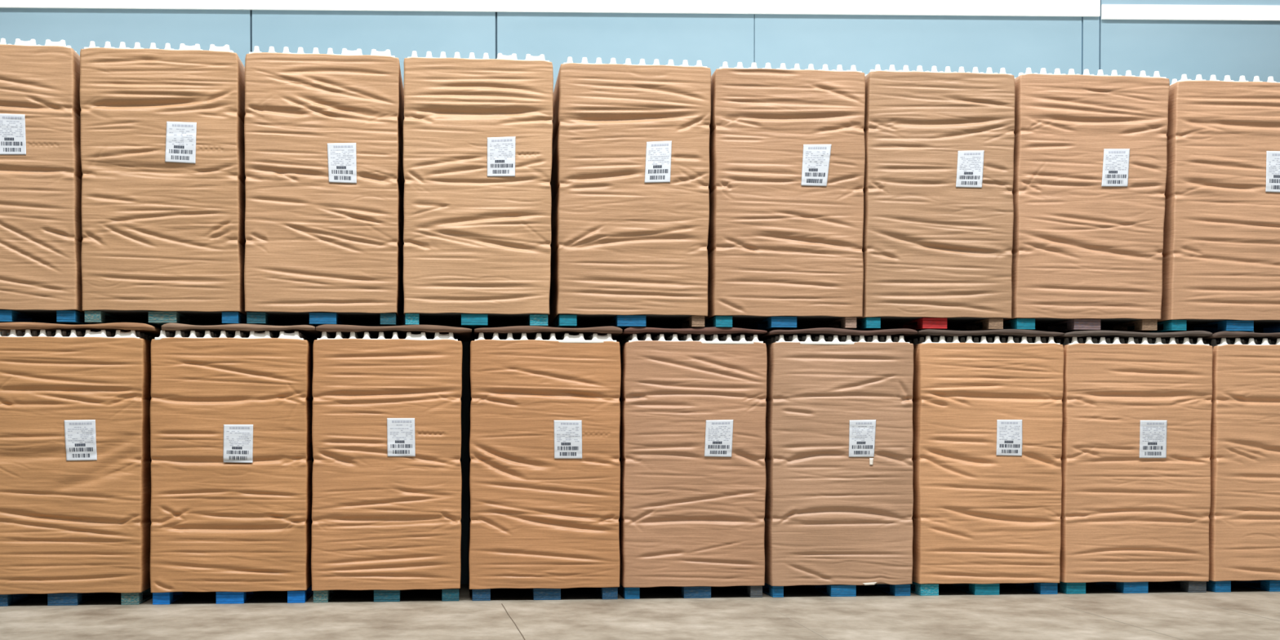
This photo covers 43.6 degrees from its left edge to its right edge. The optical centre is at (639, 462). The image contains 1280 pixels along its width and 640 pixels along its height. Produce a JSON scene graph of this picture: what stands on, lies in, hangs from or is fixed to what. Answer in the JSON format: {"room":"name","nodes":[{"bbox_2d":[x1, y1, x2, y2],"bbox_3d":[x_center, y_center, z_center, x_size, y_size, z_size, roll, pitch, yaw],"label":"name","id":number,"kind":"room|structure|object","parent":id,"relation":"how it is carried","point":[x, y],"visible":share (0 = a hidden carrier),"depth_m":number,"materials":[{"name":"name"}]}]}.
{"room":"warehouse","nodes":[
{"label":"warehouse","id":0,"kind":"room"},
{"bbox_2d":[0,0,1279,583],"bbox_3d":[-0.145,-2.092,12.121,27.000,6.000,0.112,0,1,-6],"label":"wall","id":1,"kind":"structure","parent":0,"point":[1235,49],"depth_m":12.14,"materials":[{"name":"blue paint"}]},
{"bbox_2d":[0,0,1100,17],"bbox_3d":[-1.510,-3.623,11.883,10.240,0.753,0.025,0,1,-6],"label":"trim","id":2,"kind":"structure","parent":1,"relation":"attached to","point":[1068,8],"depth_m":12.05,"materials":[{"name":"white paint"}]},
{"bbox_2d":[1101,4,1279,21],"bbox_3d":[5.207,-3.549,12.629,3.245,0.190,0.023,0,1,-6],"label":"trim","id":3,"kind":"structure","parent":1,"relation":"attached to","point":[1108,11],"depth_m":12.52,"materials":[{"name":"white paint"}]},
{"bbox_2d":[0,582,1279,639],"bbox_3d":[1.266,1.201,-0.363,28.000,0.151,25.350,0,1,-6],"label":"floor","id":4,"kind":"structure","parent":0,"point":[804,612],"depth_m":9.88,"materials":[{"name":"concrete"}]},
{"bbox_2d":[0,587,152,606],"bbox_3d":[-3.836,0.883,11.053,0.943,0.089,1.150,0,1,-6],"label":"pallet","id":5,"kind":"object","parent":4,"relation":"on","point":[60,598],"visible":0.3,"depth_m":10.53,"materials":[{"name":"blue paint"}]},
{"bbox_2d":[0,328,155,594],"bbox_3d":[-3.825,-0.016,11.039,1.007,1.729,1.213,0,1,-6],"label":"load","id":6,"kind":"object","parent":5,"relation":"on","point":[75,455],"visible":0.96,"depth_m":10.46,"materials":[{"name":"cardboard"}]},
{"bbox_2d":[0,328,155,341],"bbox_3d":[-3.825,-0.846,11.017,0.951,0.069,1.160,0,1,-6],"label":"tray","id":7,"kind":"object","parent":6,"relation":"on","point":[103,335],"depth_m":10.48,"materials":[{"name":"white plastic"}]},
{"bbox_2d":[75,443,85,446],"bbox_3d":[-3.659,-0.115,10.452,0.067,0.020,0.001,0,1,-9],"label":"print","id":8,"kind":"object","parent":6,"relation":"on","point":[76,444],"depth_m":10.45},
{"bbox_2d":[67,422,93,442],"bbox_3d":[-3.655,-0.196,10.450,0.162,0.132,0.004,0,1,-7],"label":"print","id":9,"kind":"object","parent":6,"relation":"attached to","point":[77,432],"depth_m":10.45},
{"bbox_2d":[0,322,175,337],"bbox_3d":[-3.791,-0.905,11.030,1.070,0.048,1.168,0,1,-6],"label":"board","id":10,"kind":"object","parent":6,"relation":"on","point":[149,330],"visible":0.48,"depth_m":10.49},
{"bbox_2d":[0,309,89,324],"bbox_3d":[-4.245,-0.969,10.974,0.981,0.083,1.150,0,1,-6],"label":"pallet","id":11,"kind":"object","parent":10,"relation":"on","point":[73,317],"visible":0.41,"depth_m":10.54,"materials":[{"name":"blue paint"}]},
{"bbox_2d":[0,38,84,313],"bbox_3d":[-4.247,-1.884,10.960,1.012,1.767,1.210,0,1,-6],"label":"load","id":12,"kind":"object","parent":11,"relation":"on","point":[41,174],"visible":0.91,"depth_m":10.40,"materials":[{"name":"cardboard"}]},
{"bbox_2d":[4,137,13,140],"bbox_3d":[-4.092,-2.098,10.374,0.060,0.019,0.001,0,1,-6],"label":"print","id":13,"kind":"object","parent":12,"relation":"on","point":[5,139],"depth_m":10.37},
{"bbox_2d":[0,116,23,137],"bbox_3d":[-4.076,-2.178,10.372,0.147,0.130,0.005,0,1,-6],"label":"print","id":14,"kind":"object","parent":12,"relation":"attached to","point":[10,126],"depth_m":10.37},
{"bbox_2d":[0,38,76,52],"bbox_3d":[-4.252,-2.733,10.935,0.942,0.069,1.160,0,1,-6],"label":"tray","id":15,"kind":"object","parent":12,"relation":"on","point":[20,46],"depth_m":10.39,"materials":[{"name":"white plastic"}]},
{"bbox_2d":[84,310,247,327],"bbox_3d":[-3.210,-0.971,11.090,0.984,0.083,1.150,0,1,-6],"label":"pallet","id":16,"kind":"object","parent":10,"relation":"on","point":[158,318],"visible":0.58,"depth_m":10.61,"materials":[{"name":"teal paint"}]},
{"bbox_2d":[80,40,247,323],"bbox_3d":[-3.213,-1.885,11.073,1.019,1.764,1.215,0,1,-6],"label":"load","id":17,"kind":"object","parent":16,"relation":"on","point":[162,140],"visible":0.95,"depth_m":10.49,"materials":[{"name":"cardboard"}]},
{"bbox_2d":[84,40,234,53],"bbox_3d":[-3.216,-2.732,11.052,0.954,0.069,1.160,0,1,-6],"label":"tray","id":18,"kind":"object","parent":17,"relation":"on","point":[183,48],"depth_m":10.48,"materials":[{"name":"white plastic"}]},
{"bbox_2d":[173,145,184,148],"bbox_3d":[-3.023,-2.069,10.488,0.066,0.020,0.001,0,1,-6],"label":"print","id":19,"kind":"object","parent":17,"relation":"on","point":[175,146],"depth_m":10.49},
{"bbox_2d":[168,124,193,145],"bbox_3d":[-3.007,-2.149,10.487,0.161,0.134,0.003,0,1,-6],"label":"print","id":20,"kind":"object","parent":17,"relation":"on","point":[179,134],"depth_m":10.49},
{"bbox_2d":[152,584,313,604],"bbox_3d":[-2.787,0.881,11.165,0.986,0.089,1.150,0,1,-6],"label":"pallet","id":21,"kind":"object","parent":4,"relation":"on","point":[293,596],"visible":0.29,"depth_m":10.61,"materials":[{"name":"blue paint"}]},
{"bbox_2d":[150,329,313,592],"bbox_3d":[-2.780,-0.018,11.150,1.028,1.729,1.214,0,1,-6],"label":"load","id":22,"kind":"object","parent":21,"relation":"on","point":[231,415],"visible":0.97,"depth_m":10.57,"materials":[{"name":"cardboard"}]},
{"bbox_2d":[154,329,313,344],"bbox_3d":[-2.775,-0.848,11.129,0.960,0.069,1.160,0,1,-6],"label":"tray","id":23,"kind":"object","parent":22,"relation":"on","point":[267,337],"depth_m":10.57,"materials":[{"name":"white plastic"}]},
{"bbox_2d":[231,446,242,448],"bbox_3d":[-2.660,-0.096,10.558,0.065,0.018,0.001,0,1,-8],"label":"print","id":24,"kind":"object","parent":22,"relation":"on","point":[233,447],"depth_m":10.56},
{"bbox_2d":[226,426,250,445],"bbox_3d":[-2.651,-0.173,10.559,0.155,0.124,0.003,0,1,-8],"label":"print","id":25,"kind":"object","parent":22,"relation":"on","point":[235,436],"depth_m":10.56},
{"bbox_2d":[161,322,321,339],"bbox_3d":[-2.719,-0.906,11.145,0.992,0.047,1.168,0,1,-6],"label":"board","id":26,"kind":"object","parent":22,"relation":"on","point":[309,331],"visible":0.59,"depth_m":10.61,"materials":[{"name":"brown wood"}]},
{"bbox_2d":[246,311,401,327],"bbox_3d":[-2.182,-0.973,11.207,0.975,0.083,1.150,0,1,-6],"label":"pallet","id":27,"kind":"object","parent":26,"relation":"on","point":[315,319],"visible":0.64,"depth_m":10.77,"materials":[{"name":"teal paint"}]},
{"bbox_2d":[244,45,404,324],"bbox_3d":[-2.174,-1.885,11.192,1.020,1.761,1.213,0,1,-6],"label":"load","id":28,"kind":"object","parent":27,"relation":"on","point":[323,133],"visible":1,"depth_m":10.61,"materials":[{"name":"cardboard"}]},
{"bbox_2d":[248,45,395,57],"bbox_3d":[-2.170,-2.731,11.170,0.953,0.069,1.160,0,1,-6],"label":"tray","id":29,"kind":"object","parent":28,"relation":"on","point":[256,53],"depth_m":10.60,"materials":[{"name":"white plastic"}]},
{"bbox_2d":[336,165,346,168],"bbox_3d":[-1.981,-1.957,10.610,0.063,0.018,0.001,0,1,-6],"label":"print","id":30,"kind":"object","parent":28,"relation":"on","point":[337,166],"depth_m":10.61},
{"bbox_2d":[330,145,354,165],"bbox_3d":[-1.975,-2.038,10.610,0.155,0.132,0.002,0,1,-6],"label":"print","id":31,"kind":"object","parent":28,"relation":"attached to","point":[340,155],"depth_m":10.61},
{"bbox_2d":[313,588,458,602],"bbox_3d":[-1.763,0.879,11.286,0.966,0.089,1.150,0,1,-6],"label":"pallet","id":32,"kind":"object","parent":4,"relation":"on","point":[447,594],"visible":0.31,"depth_m":10.72,"materials":[{"name":"teal paint"}]},
{"bbox_2d":[311,331,462,591],"bbox_3d":[-1.756,-0.020,11.272,1.005,1.729,1.212,0,1,-6],"label":"load","id":33,"kind":"object","parent":32,"relation":"on","point":[387,478],"visible":1,"depth_m":10.68,"materials":[{"name":"cardboard"}]},
{"bbox_2d":[316,331,457,340],"bbox_3d":[-1.749,-0.850,11.251,0.930,0.069,1.160,0,1,-6],"label":"tray","id":34,"kind":"object","parent":33,"relation":"on","point":[325,336],"depth_m":10.71,"materials":[{"name":"white plastic"}]},
{"bbox_2d":[315,324,471,342],"bbox_3d":[-1.707,-0.909,11.264,1.031,0.048,1.168,0,1,-6],"label":"board","id":35,"kind":"object","parent":33,"relation":"on","point":[461,334],"visible":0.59,"depth_m":10.72,"materials":[{"name":"brown cardboard"}]},
{"bbox_2d":[404,312,547,335],"bbox_3d":[-1.160,-0.975,11.320,0.954,0.083,1.150,0,1,-6],"label":"pallet","id":36,"kind":"object","parent":35,"relation":"on","point":[471,321],"visible":0.66,"depth_m":10.89,"materials":[{"name":"teal paint"}]},
{"bbox_2d":[403,50,553,325],"bbox_3d":[-1.148,-1.885,11.307,1.005,1.756,1.211,0,1,-6],"label":"load","id":37,"kind":"object","parent":36,"relation":"on","point":[477,133],"visible":0.99,"depth_m":10.72,"materials":[{"name":"cardboard"}]},
{"bbox_2d":[407,50,549,62],"bbox_3d":[-1.144,-2.728,11.284,0.947,0.069,1.160,0,1,-6],"label":"tray","id":38,"kind":"object","parent":37,"relation":"on","point":[500,58],"depth_m":10.71,"materials":[{"name":"white plastic"}]},
{"bbox_2d":[494,160,504,162],"bbox_3d":[-0.940,-2.020,10.727,0.064,0.021,0.001,0,1,-6],"label":"print","id":39,"kind":"object","parent":37,"relation":"on","point":[495,161],"depth_m":10.73},
{"bbox_2d":[489,139,513,159],"bbox_3d":[-0.928,-2.101,10.727,0.154,0.136,0.002,0,1,-6],"label":"print","id":40,"kind":"object","parent":37,"relation":"on","point":[499,148],"depth_m":10.73},
{"bbox_2d":[395,440,404,443],"bbox_3d":[-1.605,-0.139,10.684,0.062,0.018,0.001,0,1,-6],"label":"print","id":41,"kind":"object","parent":33,"relation":"attached to","point":[396,441],"depth_m":10.69},
{"bbox_2d":[390,420,413,437],"bbox_3d":[-1.594,-0.217,10.685,0.151,0.126,0.001,0,1,-6],"label":"print","id":42,"kind":"object","parent":33,"relation":"attached to","point":[398,428],"depth_m":10.69},
{"bbox_2d":[471,586,617,600],"bbox_3d":[-0.705,0.876,11.402,0.984,0.089,1.150,0,1,-6],"label":"pallet","id":43,"kind":"object","parent":4,"relation":"on","point":[606,593],"visible":0.35,"depth_m":10.84,"materials":[{"name":"blue paint"}]},
{"bbox_2d":[467,332,621,589],"bbox_3d":[-0.705,-0.022,11.387,1.028,1.729,1.213,0,1,-6],"label":"load","id":44,"kind":"object","parent":43,"relation":"on","point":[544,466],"visible":1,"depth_m":10.80,"materials":[{"name":"cardboard"}]},
{"bbox_2d":[474,332,616,342],"bbox_3d":[-0.699,-0.852,11.366,0.959,0.069,1.160,0,1,-6],"label":"tray","id":45,"kind":"object","parent":44,"relation":"on","point":[567,338],"depth_m":10.81,"materials":[{"name":"white plastic"}]},
{"bbox_2d":[472,325,622,340],"bbox_3d":[-0.680,-0.911,11.377,0.999,0.048,1.168,0,1,-6],"label":"board","id":46,"kind":"object","parent":44,"relation":"on","point":[517,331],"visible":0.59,"depth_m":10.85,"materials":[{"name":"brown wood"}]},
{"bbox_2d":[550,313,704,330],"bbox_3d":[-0.115,-0.977,11.434,0.992,0.083,1.150,0,1,-6],"label":"pallet","id":47,"kind":"object","parent":46,"relation":"on","point":[563,320],"visible":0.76,"depth_m":11.01,"materials":[{"name":"teal paint"}]},
{"bbox_2d":[547,57,711,327],"bbox_3d":[-0.101,-1.880,11.420,1.048,1.743,1.212,0,1,-6],"label":"load","id":48,"kind":"object","parent":47,"relation":"on","point":[629,183],"visible":1,"depth_m":10.84,"materials":[{"name":"cardboard"}]},
{"bbox_2d":[563,57,706,67],"bbox_3d":[-0.093,-2.717,11.399,0.980,0.069,1.160,0,1,-6],"label":"tray","id":49,"kind":"object","parent":48,"relation":"on","point":[570,64],"depth_m":10.82,"materials":[{"name":"white plastic"}]},
{"bbox_2d":[653,164,662,168],"bbox_3d":[0.119,-2.005,10.841,0.060,0.022,0.001,0,1,-6],"label":"print","id":50,"kind":"object","parent":48,"relation":"on","point":[654,166],"depth_m":10.84},
{"bbox_2d":[648,143,669,164],"bbox_3d":[0.127,-2.091,10.842,0.143,0.143,0.004,0,1,-6],"label":"print","id":51,"kind":"object","parent":48,"relation":"attached to","point":[658,153],"depth_m":10.84},
{"bbox_2d":[561,442,570,444],"bbox_3d":[-0.500,-0.126,10.806,0.064,0.018,0.001,0,1,-5],"label":"print","id":52,"kind":"object","parent":44,"relation":"on","point":[562,443],"depth_m":10.81},
{"bbox_2d":[556,422,579,441],"bbox_3d":[-0.485,-0.205,10.804,0.154,0.128,0.003,0,1,-5],"label":"print","id":53,"kind":"object","parent":44,"relation":"attached to","point":[566,432],"depth_m":10.80},
{"bbox_2d":[617,583,762,599],"bbox_3d":[0.306,0.874,11.522,0.952,0.089,1.150,0,1,-6],"label":"pallet","id":54,"kind":"object","parent":4,"relation":"on","point":[752,591],"visible":0.3,"depth_m":10.96,"materials":[{"name":"blue paint"}]},
{"bbox_2d":[618,333,767,587],"bbox_3d":[0.315,-0.024,11.508,0.992,1.729,1.213,0,1,-6],"label":"load","id":55,"kind":"object","parent":54,"relation":"on","point":[692,428],"visible":0.99,"depth_m":10.92,"materials":[{"name":"cardboard"}]},
{"bbox_2d":[612,326,767,342],"bbox_3d":[0.319,-0.913,11.495,0.984,0.048,1.168,0,1,-6],"label":"board","id":56,"kind":"object","parent":55,"relation":"on","point":[640,331],"visible":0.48,"depth_m":10.95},
{"bbox_2d":[704,315,858,332],"bbox_3d":[0.952,-0.979,11.553,1.001,0.083,1.150,0,1,-6],"label":"pallet","id":57,"kind":"object","parent":56,"relation":"on","point":[755,322],"visible":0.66,"depth_m":11.12,"materials":[{"name":"teal paint"}]},
{"bbox_2d":[704,62,865,320],"bbox_3d":[0.962,-1.880,11.538,1.053,1.738,1.216,0,1,-6],"label":"load","id":58,"kind":"object","parent":57,"relation":"on","point":[787,147],"visible":0.97,"depth_m":10.95,"materials":[{"name":"cardboard"}]},
{"bbox_2d":[719,62,862,72],"bbox_3d":[0.969,-2.714,11.518,0.992,0.069,1.160,0,1,-6],"label":"tray","id":59,"kind":"object","parent":58,"relation":"on","point":[725,68],"depth_m":10.94,"materials":[{"name":"white plastic"}]},
{"bbox_2d":[808,168,817,171],"bbox_3d":[1.188,-2.006,10.964,0.064,0.020,0.001,0,1,-6],"label":"print","id":60,"kind":"object","parent":58,"relation":"on","point":[810,169],"depth_m":10.96},
{"bbox_2d":[804,146,828,167],"bbox_3d":[1.211,-2.092,10.961,0.160,0.141,0.005,0,1,-6],"label":"print","id":61,"kind":"object","parent":58,"relation":"attached to","point":[815,157],"depth_m":10.96},
{"bbox_2d":[619,333,763,346],"bbox_3d":[0.321,-0.854,11.486,0.926,0.069,1.160,0,1,-6],"label":"tray","id":62,"kind":"object","parent":55,"relation":"on","point":[632,340],"depth_m":10.94,"materials":[{"name":"white plastic"}]},
{"bbox_2d":[708,422,730,440],"bbox_3d":[0.541,-0.213,10.921,0.156,0.125,0.001,0,1,-7],"label":"print","id":63,"kind":"object","parent":55,"relation":"attached to","point":[717,431],"depth_m":10.92},
{"bbox_2d":[762,582,910,597],"bbox_3d":[1.333,0.873,11.629,0.972,0.089,1.150,0,1,-6],"label":"pallet","id":64,"kind":"object","parent":4,"relation":"on","point":[832,590],"visible":0.36,"depth_m":11.10,"materials":[{"name":"blue paint"}]},
{"bbox_2d":[763,334,913,586],"bbox_3d":[1.334,-0.026,11.613,1.003,1.729,1.214,0,1,-6],"label":"load","id":65,"kind":"object","parent":64,"relation":"on","point":[839,500],"visible":0.98,"depth_m":11.03,"materials":[{"name":"cardboard"}]},
{"bbox_2d":[763,334,910,345],"bbox_3d":[1.337,-0.856,11.592,0.939,0.069,1.160,0,1,-6],"label":"tray","id":66,"kind":"object","parent":65,"relation":"on","point":[777,340],"depth_m":11.04,"materials":[{"name":"white plastic"}]},
{"bbox_2d":[757,327,917,341],"bbox_3d":[1.345,-0.915,11.602,1.035,0.048,1.168,0,1,-6],"label":"board","id":67,"kind":"object","parent":65,"relation":"on","point":[826,331],"visible":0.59,"depth_m":11.06,"materials":[{"name":"brown cardboard"}]},
{"bbox_2d":[839,316,1005,331],"bbox_3d":[2.003,-0.981,11.670,1.012,0.083,1.150,0,1,-6],"label":"pallet","id":68,"kind":"object","parent":67,"relation":"on","point":[917,323],"visible":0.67,"depth_m":11.20,"materials":[{"name":"teal paint"}]},
{"bbox_2d":[839,64,1015,328],"bbox_3d":[2.017,-1.886,11.658,1.062,1.746,1.211,0,1,-6],"label":"load","id":69,"kind":"object","parent":68,"relation":"on","point":[939,206],"visible":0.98,"depth_m":11.07,"materials":[{"name":"cardboard"}]},
{"bbox_2d":[865,64,1011,75],"bbox_3d":[2.028,-2.724,11.636,0.988,0.069,1.160,0,1,-6],"label":"tray","id":70,"kind":"object","parent":69,"relation":"on","point":[877,72],"depth_m":11.06,"materials":[{"name":"white plastic"}]},
{"bbox_2d":[960,152,981,171],"bbox_3d":[2.290,-2.083,11.084,0.154,0.128,0.001,0,1,-7],"label":"print","id":71,"kind":"object","parent":69,"relation":"attached to","point":[969,162],"depth_m":11.09},
{"bbox_2d":[851,422,873,440],"bbox_3d":[1.536,-0.215,11.029,0.154,0.127,0.003,0,1,-7],"label":"print","id":72,"kind":"object","parent":65,"relation":"attached to","point":[860,431],"depth_m":11.03},
{"bbox_2d":[910,581,1057,595],"bbox_3d":[2.379,0.871,11.747,0.987,0.089,1.150,0,1,-6],"label":"pallet","id":73,"kind":"object","parent":4,"relation":"on","point":[1041,588],"visible":0.37,"depth_m":11.22,"materials":[{"name":"teal paint"}]},
{"bbox_2d":[904,335,1063,583],"bbox_3d":[2.386,-0.028,11.732,1.043,1.729,1.214,0,1,-6],"label":"load","id":74,"kind":"object","parent":73,"relation":"on","point":[988,415],"visible":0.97,"depth_m":11.14,"materials":[{"name":"cardboard"}]},
{"bbox_2d":[892,328,1064,342],"bbox_3d":[2.391,-0.917,11.720,1.041,0.048,1.168,0,1,-6],"label":"board","id":75,"kind":"object","parent":74,"relation":"on","point":[1002,333],"visible":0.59,"depth_m":11.17,"materials":[{"name":"brown cardboard"}]},
{"bbox_2d":[979,317,1157,333],"bbox_3d":[3.077,-0.984,11.793,1.024,0.083,1.150,0,1,-6],"label":"pallet","id":76,"kind":"object","parent":75,"relation":"on","point":[1044,324],"visible":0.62,"depth_m":11.29,"materials":[{"name":"teal paint"}]},
{"bbox_2d":[981,67,1169,325],"bbox_3d":[3.108,-1.891,11.782,1.114,1.752,1.211,0,1,-6],"label":"load","id":77,"kind":"object","parent":76,"relation":"on","point":[1091,151],"visible":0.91,"depth_m":11.19,"materials":[{"name":"cardboard"}]},
{"bbox_2d":[1014,67,1166,78],"bbox_3d":[3.121,-2.732,11.761,1.035,0.069,1.160,0,1,-6],"label":"tray","id":78,"kind":"object","parent":77,"relation":"on","point":[1028,74],"depth_m":11.18,"materials":[{"name":"white plastic"}]},
{"bbox_2d":[1105,151,1127,169],"bbox_3d":[3.337,-2.115,11.204,0.160,0.133,0.003,0,1,-6],"label":"print","id":79,"kind":"object","parent":77,"relation":"attached to","point":[1114,160],"depth_m":11.20},
{"bbox_2d":[904,335,1060,345],"bbox_3d":[2.387,-0.858,11.711,0.984,0.069,1.160,0,1,-6],"label":"tray","id":80,"kind":"object","parent":74,"relation":"on","point":[1024,341],"depth_m":11.17,"materials":[{"name":"white plastic"}]},
{"bbox_2d":[999,422,1020,439],"bbox_3d":[2.577,-0.220,11.144,0.151,0.124,0.007,0,1,-6],"label":"print","id":81,"kind":"object","parent":74,"relation":"attached to","point":[1007,430],"depth_m":11.14},
{"bbox_2d":[1031,580,1206,594],"bbox_3d":[3.446,0.868,11.869,1.030,0.089,1.150,0,1,-6],"label":"pallet","id":82,"kind":"object","parent":4,"relation":"on","point":[1188,586],"visible":0.36,"depth_m":11.35,"materials":[{"name":"teal paint"}]},
{"bbox_2d":[1054,336,1213,582],"bbox_3d":[3.451,-0.031,11.856,1.083,1.728,1.210,0,1,-6],"label":"load","id":83,"kind":"object","parent":82,"relation":"on","point":[1135,462],"visible":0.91,"depth_m":11.27,"materials":[{"name":"cardboard"}]},
{"bbox_2d":[1031,330,1212,342],"bbox_3d":[3.452,-0.919,11.842,1.080,0.048,1.168,0,1,-6],"label":"board","id":84,"kind":"object","parent":83,"relation":"on","point":[1111,335],"visible":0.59,"depth_m":11.30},
{"bbox_2d":[1127,319,1279,333],"bbox_3d":[4.228,-0.986,11.923,1.080,0.083,1.150,0,1,-6],"label":"pallet","id":85,"kind":"object","parent":84,"relation":"on","point":[1211,326],"visible":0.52,"depth_m":11.44,"materials":[{"name":"teal paint"}]},
{"bbox_2d":[1157,74,1279,321],"bbox_3d":[4.251,-1.885,11.912,1.156,1.736,1.210,0,1,-6],"label":"load","id":86,"kind":"object","parent":85,"relation":"on","point":[1221,251],"visible":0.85,"depth_m":11.31,"materials":[{"name":"cardboard"}]},
{"bbox_2d":[1169,74,1276,85],"bbox_3d":[4.267,-2.719,11.890,1.069,0.069,1.160,0,1,-6],"label":"tray","id":87,"kind":"object","parent":86,"relation":"on","point":[1184,82],"depth_m":11.30,"materials":[{"name":"white plastic"}]},
{"bbox_2d":[1269,153,1279,173],"bbox_3d":[4.542,-2.116,11.340,0.172,0.144,0.005,0,1,-5],"label":"print","id":88,"kind":"object","parent":86,"relation":"attached to","point":[1274,158],"depth_m":11.34},
{"bbox_2d":[1273,174,1279,177],"bbox_3d":[4.526,-2.027,11.338,0.071,0.021,0.001,0,1,-5],"label":"print","id":89,"kind":"object","parent":86,"relation":"on","point":[1274,175],"depth_m":11.34},
{"bbox_2d":[1054,336,1209,345],"bbox_3d":[3.457,-0.860,11.834,1.022,0.069,1.160,0,1,-6],"label":"tray","id":90,"kind":"object","parent":83,"relation":"on","point":[1103,341],"depth_m":11.31,"materials":[{"name":"white plastic"}]},
{"bbox_2d":[1147,442,1156,444],"bbox_3d":[3.612,-0.134,11.271,0.068,0.019,0.001,0,1,-8],"label":"print","id":91,"kind":"object","parent":83,"relation":"on","point":[1148,443],"depth_m":11.27},
{"bbox_2d":[1142,422,1164,441],"bbox_3d":[3.620,-0.215,11.269,0.165,0.131,0.004,0,1,-8],"label":"print","id":92,"kind":"object","parent":83,"relation":"attached to","point":[1152,432],"depth_m":11.27},
{"bbox_2d":[1174,579,1279,591],"bbox_3d":[4.542,0.866,11.994,1.039,0.089,1.150,0,1,-6],"label":"pallet","id":93,"kind":"object","parent":4,"relation":"on","point":[1271,585],"visible":0.2,"depth_m":11.42,"materials":[{"name":"blue paint"}]},
{"bbox_2d":[1192,337,1279,581],"bbox_3d":[4.549,-0.033,11.981,1.098,1.729,1.210,0,1,-6],"label":"load","id":94,"kind":"object","parent":93,"relation":"on","point":[1244,516],"visible":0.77,"depth_m":11.36,"materials":[{"name":"cardboard"}]},
{"bbox_2d":[1178,331,1279,342],"bbox_3d":[4.544,-0.921,11.966,1.087,0.048,1.168,0,1,-6],"label":"board","id":95,"kind":"object","parent":94,"relation":"on","point":[1244,335],"visible":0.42,"depth_m":11.38,"materials":[{"name":"brown cardboard"}]},
{"bbox_2d":[1192,337,1279,346],"bbox_3d":[4.556,-0.862,11.958,1.035,0.069,1.160,0,1,-6],"label":"tray","id":96,"kind":"object","parent":94,"relation":"on","point":[1238,342],"depth_m":11.39,"materials":[{"name":"white plastic"}]}
]}

